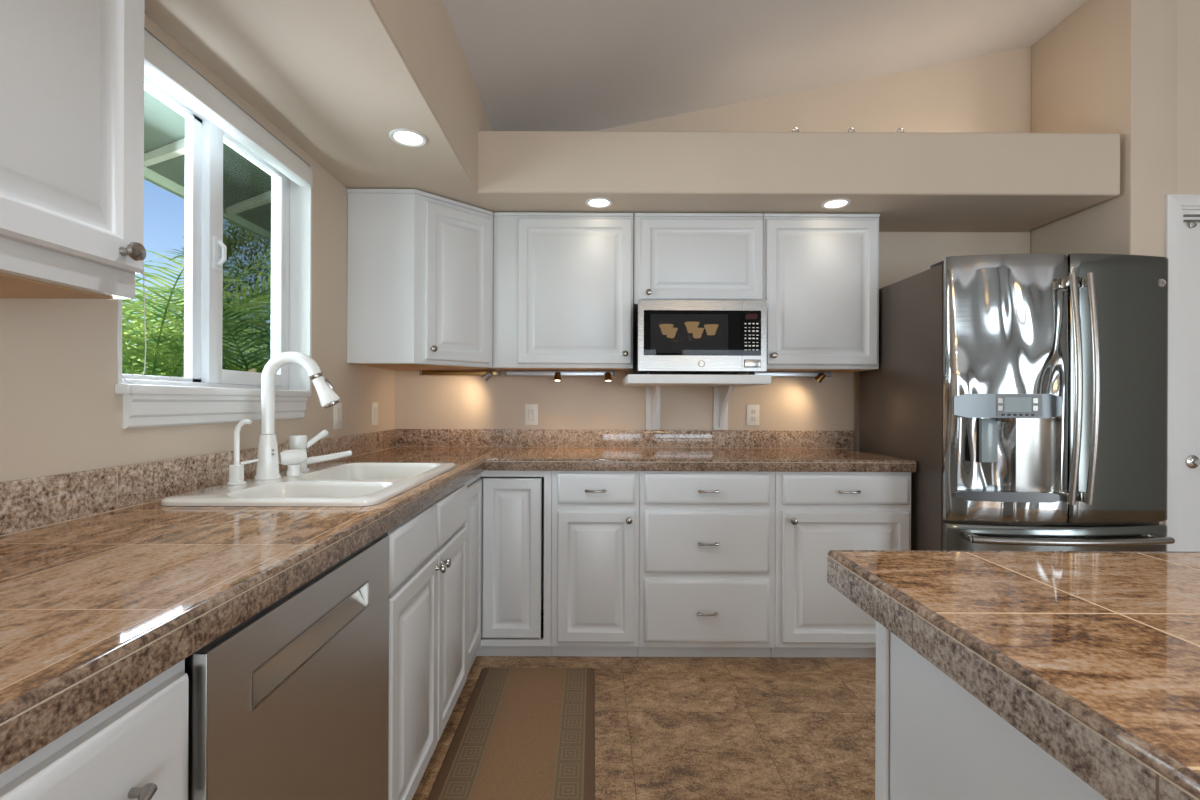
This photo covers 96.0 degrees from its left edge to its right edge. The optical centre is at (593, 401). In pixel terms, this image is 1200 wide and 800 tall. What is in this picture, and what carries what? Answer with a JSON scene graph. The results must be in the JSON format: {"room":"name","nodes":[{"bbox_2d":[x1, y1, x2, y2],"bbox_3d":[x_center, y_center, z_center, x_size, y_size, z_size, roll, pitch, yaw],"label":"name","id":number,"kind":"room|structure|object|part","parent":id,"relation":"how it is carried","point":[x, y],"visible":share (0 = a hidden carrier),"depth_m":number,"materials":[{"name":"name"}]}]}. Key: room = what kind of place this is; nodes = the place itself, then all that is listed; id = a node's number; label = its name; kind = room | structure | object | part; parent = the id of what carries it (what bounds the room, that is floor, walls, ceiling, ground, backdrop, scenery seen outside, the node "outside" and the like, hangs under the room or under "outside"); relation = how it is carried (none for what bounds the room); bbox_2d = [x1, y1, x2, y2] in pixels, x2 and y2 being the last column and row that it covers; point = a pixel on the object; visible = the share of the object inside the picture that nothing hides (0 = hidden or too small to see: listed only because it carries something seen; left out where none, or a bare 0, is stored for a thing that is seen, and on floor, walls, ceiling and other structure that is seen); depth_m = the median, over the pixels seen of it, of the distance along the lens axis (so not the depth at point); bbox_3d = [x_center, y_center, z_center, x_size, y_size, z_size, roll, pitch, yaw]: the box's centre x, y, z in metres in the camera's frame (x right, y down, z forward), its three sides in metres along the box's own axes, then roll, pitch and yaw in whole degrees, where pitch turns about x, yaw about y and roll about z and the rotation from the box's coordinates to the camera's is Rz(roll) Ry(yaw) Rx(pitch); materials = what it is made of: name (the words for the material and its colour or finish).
{"room":"kitchen","nodes":[
{"label":"kitchen","id":0,"kind":"room"},
{"bbox_2d":[0,13,394,481],"bbox_3d":[-1.199,-0.110,-0.975,0.150,2.550,8.050,0,0,0],"label":"wall","id":1,"kind":"structure","parent":0,"point":[61,412],"depth_m":1.26,"materials":[{"name":"beige paint"}]},
{"bbox_2d":[0,0,145,298],"bbox_3d":[-0.933,-0.570,0.638,0.370,0.787,0.610,0,0,0],"label":"upper cabinet","id":2,"kind":"object","parent":1,"relation":"attached to","point":[72,71],"visible":1,"depth_m":0.81,"materials":[{"name":"white paint"}]},
{"bbox_3d":[-0.966,-0.178,0.638,0.287,0.002,0.572,0,0,0],"label":"underside panel","id":3,"kind":"part","parent":2,"relation":"part of","materials":[{"name":"brown wood"}]},
{"bbox_3d":[-0.765,-0.249,0.894,0.031,0.032,0.032,0,0,0],"label":"knob","id":4,"kind":"part","parent":2,"relation":"part of","materials":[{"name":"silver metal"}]},
{"bbox_2d":[0,429,395,534],"bbox_3d":[-1.118,0.201,1.518,0.012,0.100,3.037,0,0,0],"label":"backsplash","id":5,"kind":"structure","parent":1,"relation":"attached to","point":[28,503],"depth_m":1.28,"materials":[{"name":"stone"}]},
{"bbox_2d":[144,90,270,241],"bbox_3d":[-1.705,-1.277,2.750,0.850,0.450,7.500,0,0,0],"label":"roof eave","id":6,"kind":"object","parent":1,"relation":"attached to","point":[246,187],"visible":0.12,"depth_m":2.69,"materials":[{"name":"green paint"}]},
{"bbox_2d":[115,72,311,428],"bbox_3d":[-1.178,-0.436,1.706,0.179,0.998,0.887,0,0,0],"label":"window","id":7,"kind":"structure","parent":1,"relation":"in","point":[207,393],"depth_m":1.70,"materials":[{"name":"white plastic"}]},
{"bbox_3d":[-1.244,-0.473,1.508,0.026,0.826,0.387,0,0,0],"label":"fixed light frame","id":8,"kind":"part","parent":7,"relation":"part of","materials":[{"name":"white plastic"}]},
{"bbox_3d":[-1.149,0.010,1.706,0.118,0.106,0.886,0,0,0],"label":"sill","id":9,"kind":"part","parent":7,"relation":"part of","materials":[{"name":"white paint"}]},
{"bbox_2d":[117,29,312,382],"bbox_3d":[-1.139,-0.488,1.679,0.134,0.889,0.915,0,0,0],"label":"window blind","id":10,"kind":"object","parent":7,"relation":"attached to","point":[161,64],"visible":0.65,"depth_m":1.54,"materials":[{"name":"white paint"}]},
{"bbox_3d":[-1.076,-0.431,1.260,0.002,0.775,0.078,0,0,0],"label":"pull cord","id":11,"kind":"part","parent":10,"relation":"part of","materials":[{"name":"white plastic"}]},
{"bbox_3d":[-1.216,-0.473,1.901,0.026,0.826,0.423,0,0,0],"label":"sliding sash","id":12,"kind":"part","parent":7,"relation":"part of","materials":[{"name":"white plastic"}]},
{"bbox_2d":[144,0,491,209],"bbox_3d":[-0.827,-1.208,-0.975,0.584,0.478,8.050,0,0,0],"label":"soffit","id":13,"kind":"object","parent":1,"relation":"attached to","point":[335,77],"depth_m":1.69,"materials":[{"name":"beige paint"}]},
{"bbox_2d":[389,128,426,146],"bbox_3d":[-0.679,-0.964,1.975,0.132,0.006,0.132,0,0,0],"label":"recessed light","id":14,"kind":"object","parent":13,"relation":"attached to","point":[405,137],"visible":1,"depth_m":1.97,"materials":[{"name":"white paint"}]},
{"bbox_2d":[333,403,341,428],"bbox_3d":[-1.119,0.060,2.362,0.010,0.116,0.072,0,0,0],"label":"light switch","id":15,"kind":"object","parent":1,"relation":"attached to","point":[337,409],"visible":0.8,"depth_m":2.35,"materials":[{"name":"white plastic"}]},
{"bbox_2d":[372,402,377,424],"bbox_3d":[-1.119,0.060,2.762,0.010,0.116,0.072,0,0,0],"label":"light switch","id":16,"kind":"object","parent":1,"relation":"attached to","point":[374,404],"visible":1,"depth_m":2.75,"materials":[{"name":"white plastic"}]},
{"bbox_2d":[412,609,875,799],"bbox_3d":[2.133,1.218,-0.975,7.124,0.080,8.450,0,0,0],"label":"floor","id":17,"kind":"structure","parent":0,"point":[667,728],"depth_m":1.96,"materials":[{"name":"tile"}]},
{"bbox_2d":[0,659,188,799],"bbox_3d":[-0.780,0.736,0.517,0.647,0.862,0.302,0,0,0],"label":"base cabinet","id":18,"kind":"object","parent":17,"relation":"on","point":[136,747],"visible":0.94,"depth_m":0.56,"materials":[{"name":"white paint"}]},
{"bbox_3d":[-0.471,0.411,0.530,0.032,0.015,0.099,0,0,0],"label":"pull handle","id":19,"kind":"part","parent":18,"relation":"part of","materials":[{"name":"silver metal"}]},
{"bbox_2d":[185,532,388,799],"bbox_3d":[-0.789,0.737,0.980,0.608,0.860,0.609,0,0,0],"label":"dishwasher","id":20,"kind":"object","parent":17,"relation":"on","point":[291,702],"visible":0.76,"depth_m":0.90,"materials":[{"name":"silver metal"}]},
{"bbox_3d":[-0.500,0.689,0.677,0.028,0.748,0.004,0,0,0],"label":"edge trim","id":21,"kind":"part","parent":20,"relation":"part of","materials":[{"name":"metal"}]},
{"bbox_3d":[-0.484,0.411,0.961,0.002,0.055,0.397,0,0,0],"label":"pocket trim","id":22,"kind":"part","parent":20,"relation":"part of","materials":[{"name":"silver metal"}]},
{"bbox_3d":[-0.499,0.413,0.961,0.026,0.044,0.391,0,0,0],"label":"pocket handle","id":23,"kind":"part","parent":20,"relation":"part of","materials":[{"name":"metal"}]},
{"bbox_2d":[387,484,467,799],"bbox_3d":[-0.781,0.736,1.694,0.647,0.862,0.806,0,0,0],"label":"base cabinet","id":24,"kind":"object","parent":17,"relation":"on","point":[428,549],"visible":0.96,"depth_m":1.56,"materials":[{"name":"white paint"}]},
{"bbox_3d":[-0.496,0.392,1.496,0.020,0.146,0.388,0,0,0],"label":"false drawer","id":25,"kind":"part","parent":24,"relation":"part of","materials":[{"name":"white paint"}]},
{"bbox_3d":[-0.498,0.776,1.496,0.020,0.596,0.388,0,0,0],"label":"cabinet door","id":26,"kind":"part","parent":24,"relation":"part of","materials":[{"name":"white paint"}]},
{"bbox_3d":[-0.472,0.513,1.668,0.031,0.032,0.032,0,0,0],"label":"knob","id":27,"kind":"part","parent":24,"relation":"part of","materials":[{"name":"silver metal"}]},
{"bbox_3d":[-0.472,0.513,1.722,0.031,0.032,0.032,0,0,0],"label":"knob","id":28,"kind":"part","parent":24,"relation":"part of","materials":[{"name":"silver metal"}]},
{"bbox_3d":[-0.496,0.392,1.892,0.020,0.146,0.388,0,0,0],"label":"false drawer","id":29,"kind":"part","parent":24,"relation":"part of","materials":[{"name":"white paint"}]},
{"bbox_3d":[-0.498,0.776,1.892,0.020,0.596,0.388,0,0,0],"label":"cabinet door","id":30,"kind":"part","parent":24,"relation":"part of","materials":[{"name":"white paint"}]},
{"bbox_2d":[463,470,551,674],"bbox_3d":[-0.648,0.736,2.564,0.911,0.862,0.931,0,0,0],"label":"base cabinet","id":31,"kind":"object","parent":17,"relation":"on","point":[509,522],"visible":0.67,"depth_m":2.43,"materials":[{"name":"white paint"}]},
{"bbox_2d":[0,429,915,773],"bbox_3d":[0.168,0.232,1.525,2.586,0.152,3.050,0,0,0],"label":"countertop","id":32,"kind":"structure","parent":31,"relation":"on","point":[106,587],"depth_m":1.01,"materials":[{"name":"stone"}]},
{"bbox_2d":[161,462,455,506],"bbox_3d":[-0.804,0.339,1.720,0.535,0.204,0.830,0,0,0],"label":"sink","id":33,"kind":"object","parent":32,"relation":"in","point":[341,484],"visible":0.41,"depth_m":1.59,"materials":[{"name":"white ceramic"}]},
{"bbox_2d":[227,419,258,484],"bbox_3d":[-1.015,0.142,1.555,0.075,0.186,0.047,0,0,0],"label":"water tap","id":34,"kind":"object","parent":33,"relation":"on","point":[236,471],"visible":1,"depth_m":1.55,"materials":[{"name":"white metal"}]},
{"bbox_3d":[-1.013,0.117,1.557,0.046,0.136,0.018,0,0,0],"label":"spout","id":35,"kind":"part","parent":34,"relation":"part of","materials":[{"name":"white metal"}]},
{"bbox_3d":[-0.998,0.174,1.566,0.044,0.016,0.010,0,0,-30],"label":"lever","id":36,"kind":"part","parent":34,"relation":"part of","materials":[{"name":"white metal"}]},
{"bbox_2d":[254,352,339,479],"bbox_3d":[-0.925,0.039,1.702,0.243,0.392,0.111,0,0,-12],"label":"faucet","id":37,"kind":"object","parent":33,"relation":"on","point":[267,467],"visible":1,"depth_m":1.66,"materials":[{"name":"white metal"}]},
{"bbox_3d":[-0.761,0.339,1.472,0.370,0.204,0.255,0,0,0],"label":"bowl","id":38,"kind":"part","parent":33,"relation":"part of","materials":[{"name":"white ceramic"}]},
{"bbox_2d":[286,429,351,471],"bbox_3d":[-0.956,0.166,1.878,0.203,0.138,0.073,0,0,-40],"label":"valve","id":39,"kind":"object","parent":33,"relation":"on","point":[295,441],"visible":0.67,"depth_m":1.85,"materials":[{"name":"white metal"}]},
{"bbox_3d":[-0.971,0.129,1.885,0.024,0.064,0.084,0,0,34],"label":"lever","id":40,"kind":"part","parent":39,"relation":"part of","materials":[{"name":"white metal"}]},
{"bbox_3d":[-0.926,0.194,1.885,0.148,0.045,0.037,0,0,-34],"label":"spout","id":41,"kind":"part","parent":39,"relation":"part of","materials":[{"name":"white metal"}]},
{"bbox_3d":[-0.761,0.339,1.868,0.370,0.204,0.460,0,0,0],"label":"bowl","id":42,"kind":"part","parent":33,"relation":"part of","materials":[{"name":"white ceramic"}]},
{"bbox_3d":[-0.514,0.704,2.279,0.020,0.720,0.299,0,0,0],"label":"cabinet door","id":43,"kind":"part","parent":31,"relation":"part of","materials":[{"name":"white paint"}]},
{"bbox_3d":[-0.371,0.705,2.438,0.265,0.720,0.020,0,0,0],"label":"cabinet door","id":44,"kind":"part","parent":31,"relation":"part of","materials":[{"name":"white paint"}]},
{"bbox_2d":[427,667,594,799],"bbox_3d":[-0.242,1.163,1.405,0.491,0.010,1.910,0,0,0],"label":"floor mat","id":45,"kind":"object","parent":17,"relation":"on","point":[521,733],"visible":1,"depth_m":1.84,"materials":[{"name":"brown fabric"}]},
{"bbox_2d":[551,471,638,656],"bbox_3d":[0.006,0.739,2.704,0.394,0.862,0.647,0,0,0],"label":"base cabinet","id":46,"kind":"object","parent":17,"relation":"on","point":[595,591],"visible":0.98,"depth_m":2.41,"materials":[{"name":"white paint"}]},
{"bbox_3d":[0.006,0.395,2.397,0.099,0.015,0.032,0,0,0],"label":"pull handle","id":47,"kind":"part","parent":46,"relation":"part of","materials":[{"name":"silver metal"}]},
{"bbox_3d":[0.010,0.388,2.422,0.348,0.134,0.020,0,0,0],"label":"drawer","id":48,"kind":"part","parent":46,"relation":"part of","materials":[{"name":"white paint"}]},
{"bbox_3d":[0.009,0.783,2.422,0.348,0.586,0.020,0,0,0],"label":"cabinet door","id":49,"kind":"part","parent":46,"relation":"part of","materials":[{"name":"white paint"}]},
{"bbox_3d":[0.156,0.526,2.397,0.032,0.032,0.031,0,0,0],"label":"knob","id":50,"kind":"part","parent":46,"relation":"part of","materials":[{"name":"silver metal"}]},
{"bbox_2d":[638,471,774,656],"bbox_3d":[0.510,0.741,2.704,0.610,0.862,0.647,0,0,0],"label":"base cabinet","id":51,"kind":"object","parent":17,"relation":"on","point":[707,538],"visible":0.95,"depth_m":2.41,"materials":[{"name":"white paint"}]},
{"bbox_3d":[0.506,0.938,2.422,0.561,0.281,0.020,0,0,0],"label":"drawer","id":52,"kind":"part","parent":51,"relation":"part of","materials":[{"name":"white paint"}]},
{"bbox_3d":[0.507,0.627,2.422,0.561,0.276,0.020,0,0,0],"label":"drawer","id":53,"kind":"part","parent":51,"relation":"part of","materials":[{"name":"white paint"}]},
{"bbox_3d":[0.508,0.390,2.422,0.561,0.134,0.020,0,0,0],"label":"drawer","id":54,"kind":"part","parent":51,"relation":"part of","materials":[{"name":"white paint"}]},
{"bbox_3d":[0.505,0.942,2.397,0.099,0.015,0.032,0,0,0],"label":"pull handle","id":55,"kind":"part","parent":51,"relation":"part of","materials":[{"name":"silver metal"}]},
{"bbox_3d":[0.509,0.631,2.397,0.099,0.015,0.032,0,0,0],"label":"pull handle","id":56,"kind":"part","parent":51,"relation":"part of","materials":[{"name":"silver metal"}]},
{"bbox_3d":[0.510,0.397,2.397,0.099,0.015,0.032,0,0,0],"label":"pull handle","id":57,"kind":"part","parent":51,"relation":"part of","materials":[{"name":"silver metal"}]},
{"bbox_2d":[771,472,910,657],"bbox_3d":[1.122,0.743,2.704,0.610,0.862,0.647,0,0,0],"label":"base cabinet","id":58,"kind":"object","parent":17,"relation":"on","point":[817,513],"visible":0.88,"depth_m":2.41,"materials":[{"name":"white paint"}]},
{"bbox_3d":[0.887,0.529,2.397,0.032,0.032,0.031,0,0,0],"label":"knob","id":59,"kind":"part","parent":58,"relation":"part of","materials":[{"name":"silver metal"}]},
{"bbox_3d":[1.130,0.393,2.422,0.566,0.134,0.020,0,0,0],"label":"drawer","id":60,"kind":"part","parent":58,"relation":"part of","materials":[{"name":"white paint"}]},
{"bbox_3d":[1.129,0.786,2.422,0.566,0.589,0.020,0,0,0],"label":"cabinet door","id":61,"kind":"part","parent":58,"relation":"part of","materials":[{"name":"white paint"}]},
{"bbox_3d":[1.135,0.400,2.397,0.099,0.015,0.032,0,0,0],"label":"pull handle","id":62,"kind":"part","parent":58,"relation":"part of","materials":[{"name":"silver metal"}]},
{"bbox_2d":[875,621,1106,799],"bbox_3d":[1.170,0.747,0.317,1.454,0.854,1.073,0,0,0],"label":"base cabinet","id":63,"kind":"object","parent":17,"relation":"on","point":[935,740],"visible":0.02,"depth_m":0.69,"materials":[{"name":"white paint"}]},
{"bbox_3d":[0.446,0.745,0.838,0.005,0.855,0.031,0,0,0],"label":"corner trim","id":64,"kind":"part","parent":63,"relation":"part of","materials":[{"name":"white paint"}]},
{"bbox_2d":[827,550,1199,799],"bbox_3d":[1.203,0.289,0.321,1.592,0.059,1.242,0,0,0],"label":"countertop","id":65,"kind":"structure","parent":63,"relation":"on","point":[1093,657],"depth_m":0.60,"materials":[{"name":"stone"}]},
{"bbox_2d":[859,253,1174,550],"bbox_3d":[1.913,0.290,2.526,0.916,1.776,0.877,0,0,0],"label":"refrigerator","id":66,"kind":"object","parent":17,"relation":"on","point":[1027,394],"visible":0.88,"depth_m":2.19,"materials":[{"name":"silver metal"}]},
{"bbox_3d":[1.684,-0.055,2.209,0.455,1.088,0.086,0,0,0],"label":"fresh food door","id":67,"kind":"part","parent":66,"relation":"part of","materials":[{"name":"metal"}]},
{"bbox_3d":[1.700,0.074,2.225,0.059,0.017,0.059,0,0,0],"label":"spout","id":68,"kind":"part","parent":66,"relation":"part of","materials":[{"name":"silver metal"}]},
{"bbox_3d":[1.672,0.016,2.183,0.403,0.098,0.017,0,0,7],"label":"control panel","id":69,"kind":"part","parent":66,"relation":"part of","materials":[{"name":"silver metal"}]},
{"bbox_3d":[1.911,0.791,2.209,0.916,0.574,0.086,0,0,0],"label":"freezer drawer","id":70,"kind":"part","parent":66,"relation":"part of","materials":[{"name":"metal"}]},
{"bbox_3d":[1.912,0.553,2.142,0.801,0.027,0.068,0,0,0],"label":"drawer handle","id":71,"kind":"part","parent":66,"relation":"part of","materials":[{"name":"metal"}]},
{"bbox_3d":[1.884,-0.052,2.113,0.027,0.912,0.050,0,0,0],"label":"door handle","id":72,"kind":"part","parent":66,"relation":"part of","materials":[{"name":"metal"}]},
{"bbox_3d":[1.953,-0.052,2.113,0.027,0.912,0.050,0,0,0],"label":"door handle","id":73,"kind":"part","parent":66,"relation":"part of","materials":[{"name":"metal"}]},
{"bbox_3d":[2.145,-0.053,2.209,0.455,1.088,0.086,0,0,0],"label":"fresh food door","id":74,"kind":"part","parent":66,"relation":"part of","materials":[{"name":"metal"}]},
{"bbox_2d":[395,46,1031,608],"bbox_3d":[0.644,-0.431,3.110,3.832,3.207,0.120,0,0,0],"label":"wall","id":75,"kind":"structure","parent":0,"point":[992,93],"depth_m":3.05,"materials":[{"name":"beige paint"}]},
{"bbox_2d":[347,189,501,370],"bbox_3d":[-0.817,-0.568,2.745,0.605,0.790,0.606,0,0,0],"label":"upper cabinet","id":76,"kind":"object","parent":75,"relation":"attached to","point":[420,263],"visible":0.99,"depth_m":2.47,"materials":[{"name":"white paint"}]},
{"bbox_3d":[-0.816,-0.955,2.621,0.605,0.016,0.358,0,0,0],"label":"moulding","id":77,"kind":"part","parent":76,"relation":"part of","materials":[{"name":"white paint"}]},
{"bbox_3d":[-0.820,-0.174,2.751,0.567,0.002,0.558,0,0,0],"label":"underside panel","id":78,"kind":"part","parent":76,"relation":"part of","materials":[{"name":"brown wood"}]},
{"bbox_3d":[-0.737,-0.245,2.481,0.032,0.032,0.031,0,0,-44],"label":"knob","id":79,"kind":"part","parent":76,"relation":"part of","materials":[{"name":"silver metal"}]},
{"bbox_3d":[-0.648,-0.559,2.600,0.351,0.728,0.019,0,0,-44],"label":"cabinet door","id":80,"kind":"part","parent":76,"relation":"part of","materials":[{"name":"white paint"}]},
{"bbox_2d":[419,370,499,380],"bbox_3d":[-0.727,-0.142,2.915,0.429,0.059,0.070,0,0,0],"label":"track light","id":81,"kind":"object","parent":76,"relation":"attached to","point":[486,375],"visible":1,"depth_m":2.91,"materials":[{"name":"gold metal"}]},
{"bbox_3d":[-0.727,-0.157,2.930,0.405,0.025,0.036,0,0,0],"label":"rail","id":82,"kind":"part","parent":81,"relation":"part of","materials":[{"name":"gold metal"}]},
{"bbox_2d":[525,404,537,424],"bbox_3d":[-0.352,0.071,3.045,0.072,0.116,0.010,0,0,0],"label":"outlet","id":83,"kind":"object","parent":75,"relation":"attached to","point":[531,410],"visible":1,"depth_m":3.04,"materials":[{"name":"white plastic"}]},
{"bbox_2d":[493,212,633,371],"bbox_3d":[-0.156,-0.566,2.871,0.711,0.790,0.356,0,0,0],"label":"upper cabinet","id":84,"kind":"object","parent":75,"relation":"attached to","point":[563,282],"visible":0.99,"depth_m":2.72,"materials":[{"name":"white paint"}]},
{"bbox_2d":[505,370,614,381],"bbox_3d":[-0.184,-0.138,2.909,0.594,0.061,0.081,0,0,0],"label":"track light","id":85,"kind":"object","parent":84,"relation":"attached to","point":[557,375],"visible":1,"depth_m":2.91,"materials":[{"name":"metal"}]},
{"bbox_3d":[-0.184,-0.155,2.930,0.570,0.025,0.036,0,0,0],"label":"rail","id":86,"kind":"part","parent":85,"relation":"part of","materials":[{"name":"metal"}]},
{"bbox_3d":[-0.158,-0.172,2.902,0.673,0.002,0.273,0,0,0],"label":"underside panel","id":87,"kind":"part","parent":84,"relation":"part of","materials":[{"name":"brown wood"}]},
{"bbox_3d":[-0.155,-0.952,2.754,0.711,0.016,0.040,0,0,0],"label":"moulding","id":88,"kind":"part","parent":84,"relation":"part of","materials":[{"name":"white paint"}]},
{"bbox_3d":[0.156,-0.242,2.709,0.032,0.032,0.031,0,0,0],"label":"knob","id":89,"kind":"part","parent":84,"relation":"part of","materials":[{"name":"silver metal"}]},
{"bbox_2d":[396,429,853,447],"bbox_3d":[0.174,0.206,3.043,2.574,0.100,0.012,0,0,0],"label":"backsplash","id":90,"kind":"structure","parent":75,"relation":"attached to","point":[404,437],"depth_m":3.04,"materials":[{"name":"stone"}]},
{"bbox_2d":[622,374,770,429],"bbox_3d":[0.496,0.013,2.791,0.672,0.285,0.517,0,0,0],"label":"wall shelf","id":91,"kind":"object","parent":75,"relation":"attached to","point":[722,385],"visible":1,"depth_m":2.79,"materials":[{"name":"white paint"}]},
{"bbox_2d":[633,300,766,374],"bbox_3d":[0.513,-0.306,2.756,0.608,0.352,0.408,0,0,0],"label":"microwave","id":92,"kind":"object","parent":91,"relation":"on","point":[708,337],"visible":0.99,"depth_m":2.56,"materials":[{"name":"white plastic"}]},
{"bbox_3d":[0.468,-0.327,2.566,0.465,0.214,0.016,0,0,0],"label":"door glass","id":93,"kind":"part","parent":92,"relation":"part of","materials":[{"name":"black glass"}]},
{"bbox_3d":[0.747,-0.326,2.566,0.089,0.214,0.016,0,0,0],"label":"keypad glass","id":94,"kind":"part","parent":92,"relation":"part of","materials":[{"name":"black glass"}]},
{"bbox_3d":[0.760,-0.314,2.566,0.115,0.335,0.019,0,0,0],"label":"control panel","id":95,"kind":"part","parent":92,"relation":"part of","materials":[{"name":"metal"}]},
{"bbox_2d":[633,213,762,313],"bbox_3d":[0.530,-0.726,2.871,0.653,0.463,0.356,0,0,0],"label":"upper cabinet","id":96,"kind":"object","parent":75,"relation":"attached to","point":[677,256],"visible":0.84,"depth_m":2.72,"materials":[{"name":"white paint"}]},
{"bbox_3d":[0.274,-0.551,2.709,0.032,0.032,0.031,0,0,0],"label":"knob","id":97,"kind":"part","parent":96,"relation":"part of","materials":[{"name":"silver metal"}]},
{"bbox_3d":[0.531,-0.950,2.754,0.653,0.016,0.040,0,0,0],"label":"moulding","id":98,"kind":"part","parent":96,"relation":"part of","materials":[{"name":"white paint"}]},
{"bbox_2d":[747,405,759,424],"bbox_3d":[0.898,0.074,3.045,0.072,0.116,0.009,0,0,0],"label":"power outlet","id":99,"kind":"object","parent":75,"relation":"attached to","point":[753,411],"visible":1,"depth_m":3.04,"materials":[{"name":"white plastic"}]},
{"bbox_2d":[477,131,1119,231],"bbox_3d":[0.890,-1.107,2.772,3.092,0.290,0.555,0,0,0],"label":"soffit","id":100,"kind":"structure","parent":75,"relation":"attached to","point":[915,181],"depth_m":2.49,"materials":[{"name":"beige paint"}]},
{"bbox_2d":[585,197,612,207],"bbox_3d":[0.024,-0.961,2.610,0.132,0.006,0.132,0,0,0],"label":"recessed light","id":101,"kind":"object","parent":100,"relation":"attached to","point":[597,202],"visible":1,"depth_m":2.60,"materials":[{"name":"white paint"}]},
{"bbox_2d":[821,198,850,208],"bbox_3d":[1.169,-0.957,2.610,0.132,0.006,0.132,0,0,0],"label":"recessed light","id":102,"kind":"object","parent":100,"relation":"attached to","point":[840,202],"visible":1,"depth_m":2.60,"materials":[{"name":"white paint"}]},
{"bbox_2d":[758,213,879,372],"bbox_3d":[1.154,-0.560,2.871,0.588,0.790,0.356,0,0,0],"label":"upper cabinet","id":103,"kind":"object","parent":75,"relation":"attached to","point":[821,271],"visible":0.84,"depth_m":2.72,"materials":[{"name":"white paint"}]},
{"bbox_2d":[754,372,831,382],"bbox_3d":[1.069,-0.133,2.915,0.426,0.062,0.070,0,0,0],"label":"track light","id":104,"kind":"object","parent":103,"relation":"attached to","point":[819,376],"visible":0.77,"depth_m":2.91,"materials":[{"name":"metal"}]},
{"bbox_3d":[1.070,-0.150,2.930,0.402,0.025,0.036,0,0,0],"label":"rail","id":105,"kind":"part","parent":104,"relation":"part of","materials":[{"name":"metal"}]},
{"bbox_3d":[1.153,-0.167,2.902,0.550,0.002,0.273,0,0,0],"label":"underside panel","id":106,"kind":"part","parent":103,"relation":"part of","materials":[{"name":"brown wood"}]},
{"bbox_3d":[1.156,-0.947,2.754,0.588,0.016,0.040,0,0,0],"label":"moulding","id":107,"kind":"part","parent":103,"relation":"part of","materials":[{"name":"white paint"}]},
{"bbox_2d":[444,0,1086,130],"bbox_3d":[2.196,-2.005,-0.975,6.924,1.471,8.350,0,0,0],"label":"ceiling","id":108,"kind":"structure","parent":0,"point":[534,65],"depth_m":2.55,"materials":[{"name":"paint"}]},
{"bbox_2d":[1031,0,1199,522],"bbox_3d":[3.982,-0.689,2.764,3.042,3.750,0.573,0,0,0],"label":"wall","id":109,"kind":"structure","parent":0,"point":[1130,69],"depth_m":2.49,"materials":[{"name":"beige paint"}]},
{"bbox_2d":[1163,194,1199,551],"bbox_3d":[3.090,0.118,2.510,0.952,2.128,0.143,0,0,0],"label":"door","id":110,"kind":"structure","parent":109,"relation":"in","point":[1182,211],"depth_m":2.49,"materials":[{"name":"white paint"}]},
{"bbox_3d":[3.089,0.158,2.513,0.772,2.024,0.036,0,0,0],"label":"panel","id":111,"kind":"part","parent":110,"relation":"part of","materials":[{"name":"white paint"}]},
{"bbox_3d":[2.805,0.276,2.467,0.146,0.061,0.056,0,0,0],"label":"handle","id":112,"kind":"part","parent":110,"relation":"part of","materials":[{"name":"silver metal"}]},
{"label":"outside","id":113,"kind":"structure","parent":0,"visible":0},
{"bbox_3d":[-30.718,1.472,15.000,58.576,0.050,90.000,0,0,0],"label":"ground","id":114,"kind":"structure","parent":113,"visible":0},
{"bbox_2d":[122,247,270,376],"bbox_3d":[-3.477,-0.003,4.369,3.770,3.120,3.945,0,0,0],"label":"palm","id":115,"kind":"object","parent":114,"relation":"on","point":[129,356],"visible":0.3,"depth_m":4.07,"materials":[{"name":"green plant"}]},
{"bbox_2d":[122,285,270,376],"bbox_3d":[-3.156,0.332,4.951,3.211,2.454,3.488,0,0,-36],"label":"palm","id":116,"kind":"object","parent":114,"relation":"on","point":[255,341],"visible":0.11,"depth_m":4.37,"materials":[{"name":"green plant"}]},
{"bbox_2d":[122,294,270,375],"bbox_3d":[-5.206,0.062,6.096,3.837,2.977,4.075,0,0,-29],"label":"palm","id":117,"kind":"object","parent":114,"relation":"on","point":[140,371],"visible":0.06,"depth_m":6.00,"materials":[{"name":"green plant"}]},
{"bbox_2d":[122,292,270,374],"bbox_3d":[-3.561,0.241,6.490,3.645,2.632,3.988,0,0,-16],"label":"palm","id":118,"kind":"object","parent":114,"relation":"on","point":[254,347],"visible":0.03,"depth_m":5.66,"materials":[{"name":"green plant"}]},
{"bbox_2d":[151,362,262,376],"bbox_3d":[-3.011,0.588,4.252,2.967,1.945,2.972,0,0,-24],"label":"palm","id":119,"kind":"object","parent":114,"relation":"on","point":[257,369],"visible":0.02,"depth_m":4.72,"materials":[{"name":"green plant"}]},
{"bbox_2d":[181,360,266,376],"bbox_3d":[-2.584,0.632,3.976,1.241,1.859,1.486,0,0,0],"label":"shrub","id":120,"kind":"object","parent":114,"relation":"on","point":[228,363],"visible":0.02,"depth_m":3.73,"materials":[{"name":"green plant"}]},
{"bbox_2d":[181,219,270,358],"bbox_3d":[-4.731,-0.626,7.601,1.778,4.356,1.808,0,0,-43],"label":"tree","id":121,"kind":"object","parent":114,"relation":"on","point":[229,243],"visible":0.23,"depth_m":7.14,"materials":[{"name":"green plant"}]}
]}

